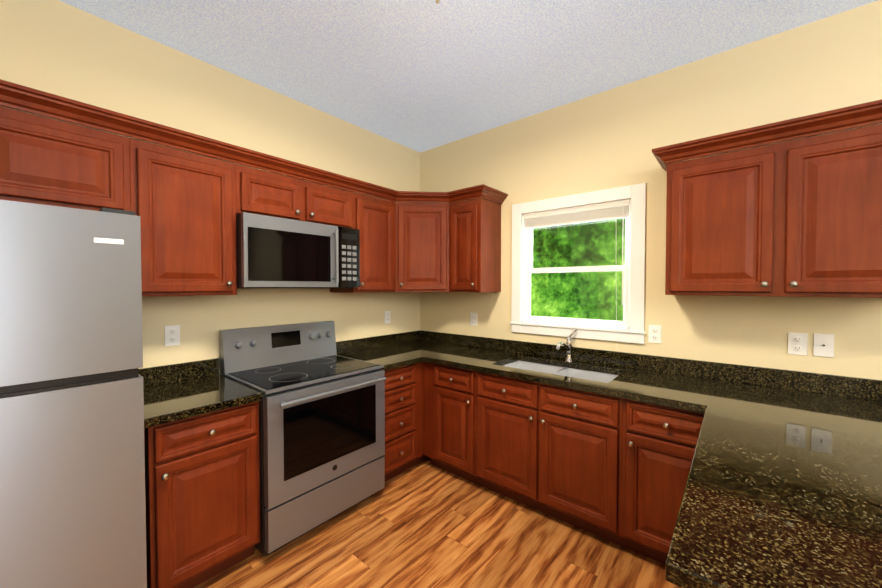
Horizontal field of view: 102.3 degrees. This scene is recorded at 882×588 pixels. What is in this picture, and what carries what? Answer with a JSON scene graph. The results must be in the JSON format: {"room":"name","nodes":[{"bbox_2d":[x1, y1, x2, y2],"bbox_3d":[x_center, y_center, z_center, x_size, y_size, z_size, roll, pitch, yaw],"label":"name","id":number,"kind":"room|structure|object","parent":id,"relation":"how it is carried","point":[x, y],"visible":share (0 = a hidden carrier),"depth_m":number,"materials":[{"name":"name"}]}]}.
{"room":"kitchen","nodes":[
{"label":"kitchen","id":0,"kind":"room"},
{"bbox_2d":[0,0,419,374],"bbox_3d":[-1.300,-0.007,2.425,0.120,2.806,3.485,1,2,40],"label":"wall","id":1,"kind":"structure","parent":0,"point":[59,48],"depth_m":2.16,"materials":[{"name":"beige paint"}]},
{"bbox_2d":[0,106,130,210],"bbox_3d":[-1.852,-0.542,1.377,0.360,0.360,0.943,1,2,40],"label":"upper cabinet","id":2,"kind":"object","parent":1,"relation":"attached to","point":[47,161],"visible":0.96,"depth_m":1.48,"materials":[{"name":"brown wood"}]},
{"bbox_2d":[164,325,179,345],"bbox_3d":[-1.543,0.238,2.039,0.008,0.116,0.072,1,2,40],"label":"electrical outlet","id":3,"kind":"object","parent":1,"relation":"attached to","point":[172,335],"visible":1,"depth_m":2.04,"materials":[{"name":"white plastic"}]},
{"bbox_2d":[129,138,236,295],"bbox_3d":[-1.404,-0.363,1.917,0.360,0.740,0.455,1,2,40],"label":"upper cabinet","id":4,"kind":"object","parent":1,"relation":"attached to","point":[183,205],"visible":0.94,"depth_m":1.80,"materials":[{"name":"brown wood"}]},
{"bbox_2d":[235,164,352,228],"bbox_3d":[-1.003,-0.605,2.392,0.360,0.278,0.795,1,2,40],"label":"upper cabinet","id":5,"kind":"object","parent":1,"relation":"attached to","point":[262,192],"visible":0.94,"depth_m":2.24,"materials":[{"name":"brown wood"}]},
{"bbox_2d":[236,212,359,287],"bbox_3d":[-0.967,-0.251,2.370,0.448,0.424,0.785,1,2,40],"label":"microwave","id":6,"kind":"object","parent":5,"relation":"attached to","point":[275,252],"visible":1,"depth_m":2.18,"materials":[{"name":"silver metal"}]},
{"bbox_2d":[330,192,394,292],"bbox_3d":[-0.613,-0.384,2.862,0.360,0.740,0.420,1,2,40],"label":"upper cabinet","id":7,"kind":"object","parent":1,"relation":"attached to","point":[373,220],"visible":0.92,"depth_m":2.76,"materials":[{"name":"brown wood"}]},
{"bbox_2d":[384,311,390,323],"bbox_3d":[-0.495,0.214,3.292,0.008,0.116,0.072,1,2,40],"label":"electrical outlet","id":8,"kind":"object","parent":1,"relation":"attached to","point":[387,316],"visible":1,"depth_m":3.29,"materials":[{"name":"white plastic"}]},
{"bbox_2d":[395,203,448,291],"bbox_3d":[-0.175,-0.390,3.176,0.628,0.740,0.634,1,2,40],"label":"upper cabinet","id":9,"kind":"object","parent":1,"relation":"attached to","point":[421,247],"visible":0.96,"depth_m":2.94,"materials":[{"name":"brown wood"}]},
{"bbox_2d":[194,457,680,587],"bbox_3d":[0.740,1.482,0.750,5.440,0.100,3.485,1,2,40],"label":"floor","id":10,"kind":"structure","parent":0,"point":[425,523],"depth_m":1.94,"materials":[{"name":"laminate"}]},
{"bbox_2d":[0,200,146,587],"bbox_3d":[-1.649,0.558,1.275,0.766,1.725,0.773,1,2,40],"label":"fridge","id":11,"kind":"object","parent":10,"relation":"on","point":[72,486],"visible":1,"depth_m":1.18,"materials":[{"name":"silver metal"}]},
{"bbox_2d":[144,401,259,587],"bbox_3d":[-1.300,0.978,1.859,0.630,0.861,0.455,1,2,40],"label":"base cabinet","id":12,"kind":"object","parent":10,"relation":"on","point":[202,486],"visible":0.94,"depth_m":1.65,"materials":[{"name":"brown wood"}]},
{"bbox_2d":[138,358,261,427],"bbox_3d":[-1.311,0.477,1.840,0.623,0.138,0.478,1,2,40],"label":"countertop","id":13,"kind":"structure","parent":12,"relation":"on","point":[175,392],"depth_m":1.83,"materials":[{"name":"stone"}]},
{"bbox_2d":[219,321,385,555],"bbox_3d":[-0.858,0.811,2.304,0.712,1.175,0.790,1,2,40],"label":"range","id":14,"kind":"object","parent":10,"relation":"on","point":[322,429],"visible":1,"depth_m":2.13,"materials":[{"name":"silver metal"}]},
{"bbox_2d":[383,364,415,480],"bbox_3d":[-0.519,0.958,2.793,0.630,0.861,0.380,1,2,40],"label":"base cabinet","id":15,"kind":"object","parent":10,"relation":"on","point":[400,419],"visible":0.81,"depth_m":2.62,"materials":[{"name":"brown wood"}]},
{"bbox_2d":[409,362,428,467],"bbox_3d":[-0.203,0.949,3.209,0.580,0.861,0.662,1,2,40],"label":"base cabinet","id":16,"kind":"object","parent":10,"relation":"on","point":[420,456],"visible":0.21,"depth_m":2.81,"materials":[{"name":"brown wood"}]},
{"bbox_2d":[424,362,481,485],"bbox_3d":[0.228,0.956,2.870,0.500,0.861,0.630,1,2,40],"label":"base cabinet","id":17,"kind":"object","parent":10,"relation":"on","point":[450,396],"visible":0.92,"depth_m":2.64,"materials":[{"name":"brown wood"}]},
{"bbox_2d":[476,372,624,546],"bbox_3d":[0.780,0.966,2.408,0.940,0.861,0.630,1,2,40],"label":"base cabinet","id":18,"kind":"object","parent":10,"relation":"on","point":[554,451],"visible":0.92,"depth_m":2.13,"materials":[{"name":"brown wood"}]},
{"bbox_2d":[621,398,704,563],"bbox_3d":[1.297,0.975,1.976,0.408,0.861,0.630,1,2,40],"label":"base cabinet","id":19,"kind":"object","parent":10,"relation":"on","point":[659,443],"visible":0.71,"depth_m":1.79,"materials":[{"name":"brown wood"}]},
{"bbox_3d":[1.292,0.991,1.221,0.648,0.861,1.794,1,2,40],"label":"base cabinet","id":20,"kind":"object","parent":10,"relation":"on","visible":0},
{"bbox_2d":[336,337,423,370],"bbox_3d":[-0.509,0.457,2.797,0.626,0.138,0.413,1,2,40],"label":"countertop","id":21,"kind":"structure","parent":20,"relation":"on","point":[390,352],"depth_m":2.94,"materials":[{"name":"stone"}]},
{"bbox_2d":[374,329,881,432],"bbox_3d":[0.896,0.493,2.302,3.418,0.468,0.628,1,2,40],"label":"countertop","id":22,"kind":"structure","parent":20,"relation":"on","point":[679,383],"depth_m":2.03,"materials":[{"name":"stone"}]},
{"bbox_2d":[502,360,617,382],"bbox_3d":[0.780,0.630,2.416,0.802,0.190,0.432,1,2,40],"label":"sink","id":23,"kind":"object","parent":22,"relation":"in","point":[599,375],"depth_m":2.54,"materials":[{"name":"silver metal"}]},
{"bbox_2d":[556,329,576,361],"bbox_3d":[0.884,0.374,2.517,0.084,0.238,0.254,1,2,40],"label":"faucet","id":24,"kind":"object","parent":22,"relation":"on","point":[570,353],"depth_m":2.59,"materials":[{"name":"silver metal"}]},
{"bbox_2d":[665,401,881,587],"bbox_3d":[1.225,0.549,0.836,1.033,0.038,1.200,1,2,40],"label":"countertop","id":25,"kind":"structure","parent":20,"relation":"on","point":[783,487],"depth_m":0.88,"materials":[{"name":"stone"}]},
{"bbox_2d":[59,0,877,151],"bbox_3d":[0.740,-1.424,0.688,5.440,0.100,3.485,1,2,40],"label":"ceiling","id":26,"kind":"structure","parent":0,"point":[420,75],"depth_m":1.99,"materials":[{"name":"white paint"}]},
{"bbox_2d":[420,0,881,379],"bbox_3d":[1.819,0.002,2.009,5.200,2.806,0.120,1,2,40],"label":"wall","id":27,"kind":"structure","parent":0,"point":[610,138],"depth_m":2.19,"materials":[{"name":"beige paint"}]},
{"bbox_2d":[470,313,476,325],"bbox_3d":[0.294,0.227,3.206,0.072,0.116,0.008,1,2,40],"label":"electrical outlet","id":28,"kind":"object","parent":27,"relation":"attached to","point":[473,319],"visible":1,"depth_m":3.20,"materials":[{"name":"white plastic"}]},
{"bbox_2d":[449,198,500,291],"bbox_3d":[0.274,-0.386,2.979,0.315,0.740,0.360,1,2,40],"label":"upper cabinet","id":29,"kind":"object","parent":27,"relation":"attached to","point":[474,245],"visible":1,"depth_m":2.87,"materials":[{"name":"brown wood"}]},
{"bbox_2d":[510,183,645,343],"bbox_3d":[0.996,-0.205,2.673,0.990,1.050,0.152,1,2,40],"label":"window","id":30,"kind":"structure","parent":27,"relation":"in","point":[523,320],"depth_m":2.57,"materials":[{"name":"white paint"}]},
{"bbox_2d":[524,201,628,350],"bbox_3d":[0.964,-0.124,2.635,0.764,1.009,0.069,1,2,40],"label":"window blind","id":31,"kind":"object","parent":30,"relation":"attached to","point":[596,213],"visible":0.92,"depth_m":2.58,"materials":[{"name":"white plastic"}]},
{"bbox_2d":[648,325,661,342],"bbox_3d":[1.383,0.259,2.295,0.072,0.116,0.008,1,2,40],"label":"electrical outlet","id":32,"kind":"object","parent":27,"relation":"attached to","point":[654,333],"visible":1,"depth_m":2.29,"materials":[{"name":"white plastic"}]},
{"bbox_2d":[665,124,881,297],"bbox_3d":[1.695,-0.356,1.790,0.920,0.730,0.360,1,2,40],"label":"upper cabinet","id":33,"kind":"object","parent":27,"relation":"attached to","point":[802,217],"visible":1,"depth_m":1.69,"materials":[{"name":"brown wood"}]},
{"bbox_2d":[0,79,881,204],"bbox_3d":[0.078,-0.754,1.255,2.852,0.088,3.240,1,2,40],"label":"crown molding","id":34,"kind":"structure","parent":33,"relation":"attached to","point":[32,100],"depth_m":1.73,"materials":[{"name":"brown wood"}]},
{"bbox_2d":[788,332,807,355],"bbox_3d":[1.884,0.264,1.875,0.072,0.116,0.008,1,2,40],"label":"electrical outlet","id":35,"kind":"object","parent":27,"relation":"attached to","point":[797,343],"visible":1,"depth_m":1.87,"materials":[{"name":"white plastic"}]},
{"bbox_2d":[813,333,833,356],"bbox_3d":[1.955,0.262,1.813,0.072,0.116,0.013,1,2,40],"label":"light switch","id":36,"kind":"object","parent":27,"relation":"attached to","point":[823,344],"visible":1,"depth_m":1.81,"materials":[{"name":"white plastic"}]},
{"label":"outside","id":37,"kind":"structure","parent":0,"visible":0},
{"bbox_2d":[531,218,624,320],"bbox_3d":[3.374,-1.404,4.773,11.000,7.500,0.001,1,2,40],"label":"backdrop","id":38,"kind":"structure","parent":37,"point":[583,255],"depth_m":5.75,"materials":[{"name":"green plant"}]}
]}

